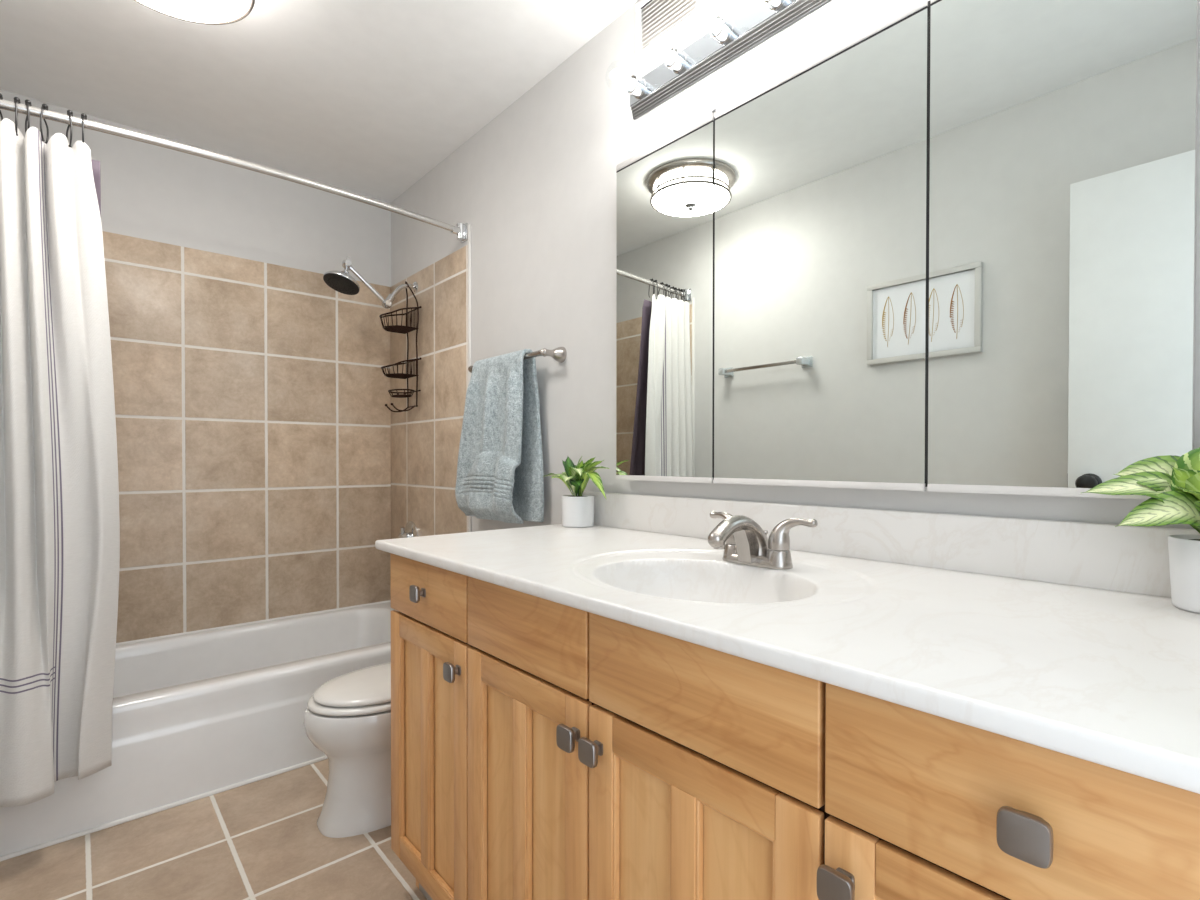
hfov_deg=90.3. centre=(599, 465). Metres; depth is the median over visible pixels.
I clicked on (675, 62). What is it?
bulb
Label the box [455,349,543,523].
bath towel
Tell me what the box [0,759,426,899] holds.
floor
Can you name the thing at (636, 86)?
bulb
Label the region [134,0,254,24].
ceiling light
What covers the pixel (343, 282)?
shower
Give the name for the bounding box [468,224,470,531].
trim
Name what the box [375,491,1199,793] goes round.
countertop
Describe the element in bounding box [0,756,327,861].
trim
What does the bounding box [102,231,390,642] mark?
wall tile
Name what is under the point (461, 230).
curtain rod
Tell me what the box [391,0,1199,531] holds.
wall
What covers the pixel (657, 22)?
air vent
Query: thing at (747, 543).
faucet
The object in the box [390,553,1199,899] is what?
vanity cabinet
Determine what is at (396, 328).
basket
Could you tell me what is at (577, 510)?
potted plant
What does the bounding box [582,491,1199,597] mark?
backsplash
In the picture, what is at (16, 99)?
curtain hook
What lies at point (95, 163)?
curtain liner
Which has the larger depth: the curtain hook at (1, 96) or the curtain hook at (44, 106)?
the curtain hook at (44, 106)
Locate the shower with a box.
[323,257,417,308]
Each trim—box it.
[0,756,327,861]
[116,600,390,644]
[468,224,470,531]
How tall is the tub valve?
0.164 m
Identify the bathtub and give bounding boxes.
[0,602,398,855]
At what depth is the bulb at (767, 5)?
1.35 m
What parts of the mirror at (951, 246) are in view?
rail, mirror door, rail, rail, mirror door, rail, rail, mirror door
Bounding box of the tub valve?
[398,521,417,537]
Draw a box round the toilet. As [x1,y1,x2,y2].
[304,662,390,837]
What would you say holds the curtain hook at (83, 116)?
hanging from the curtain rod
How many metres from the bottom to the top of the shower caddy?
0.622 m
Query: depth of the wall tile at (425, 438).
2.75 m
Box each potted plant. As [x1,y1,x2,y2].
[543,456,608,527]
[1082,447,1199,613]
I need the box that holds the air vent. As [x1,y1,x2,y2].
[635,0,703,62]
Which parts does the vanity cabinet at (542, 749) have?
panel, knob, rail, rail, drawer, door, panel, knob, panel, rail, door, panel, knob, knob, panel, rail, door, panel, knob, door, rail, drawer, knob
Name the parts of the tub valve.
valve handle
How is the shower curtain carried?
hanging from the curtain rod
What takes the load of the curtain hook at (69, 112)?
hanging from the curtain rod
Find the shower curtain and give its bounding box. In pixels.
[0,118,119,806]
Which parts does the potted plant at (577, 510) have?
pot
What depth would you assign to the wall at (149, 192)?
2.62 m
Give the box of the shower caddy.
[379,281,421,411]
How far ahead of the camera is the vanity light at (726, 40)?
1.50 m
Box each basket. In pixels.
[379,306,421,333]
[381,357,421,378]
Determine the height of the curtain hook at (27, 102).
0.107 m
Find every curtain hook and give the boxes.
[0,93,2,120]
[14,97,20,135]
[25,99,31,133]
[40,104,48,143]
[66,110,72,146]
[81,113,86,142]
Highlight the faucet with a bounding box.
[708,511,817,568]
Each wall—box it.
[0,89,390,286]
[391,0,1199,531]
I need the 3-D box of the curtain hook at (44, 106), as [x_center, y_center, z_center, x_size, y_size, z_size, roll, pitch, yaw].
[-1.552,-0.954,1.666,0.018,0.107,0.047,0,1,-41]
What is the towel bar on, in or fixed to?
attached to the wall at (535, 187)
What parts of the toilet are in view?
seat, lid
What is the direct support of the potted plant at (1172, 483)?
on the countertop
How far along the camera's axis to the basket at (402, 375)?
2.81 m
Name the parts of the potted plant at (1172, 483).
pot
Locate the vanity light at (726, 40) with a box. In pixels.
[616,0,829,119]
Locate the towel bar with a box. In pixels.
[468,347,566,372]
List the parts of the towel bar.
post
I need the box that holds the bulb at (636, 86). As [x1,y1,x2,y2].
[616,72,646,98]
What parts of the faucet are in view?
handle, handle, spout, plate, handle, handle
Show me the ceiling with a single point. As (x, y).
(365, 97)
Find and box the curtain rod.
[0,99,467,242]
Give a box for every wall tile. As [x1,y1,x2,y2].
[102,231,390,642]
[390,245,467,538]
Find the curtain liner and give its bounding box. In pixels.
[91,159,100,216]
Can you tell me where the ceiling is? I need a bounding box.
[0,0,637,201]
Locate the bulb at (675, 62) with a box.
[655,44,686,73]
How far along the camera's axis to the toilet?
1.75 m
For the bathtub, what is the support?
on the floor
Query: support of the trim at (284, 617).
attached to the wall at (149, 192)
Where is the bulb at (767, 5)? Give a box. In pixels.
[762,0,785,10]
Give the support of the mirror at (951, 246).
attached to the wall at (535, 187)
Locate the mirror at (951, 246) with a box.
[616,0,1197,499]

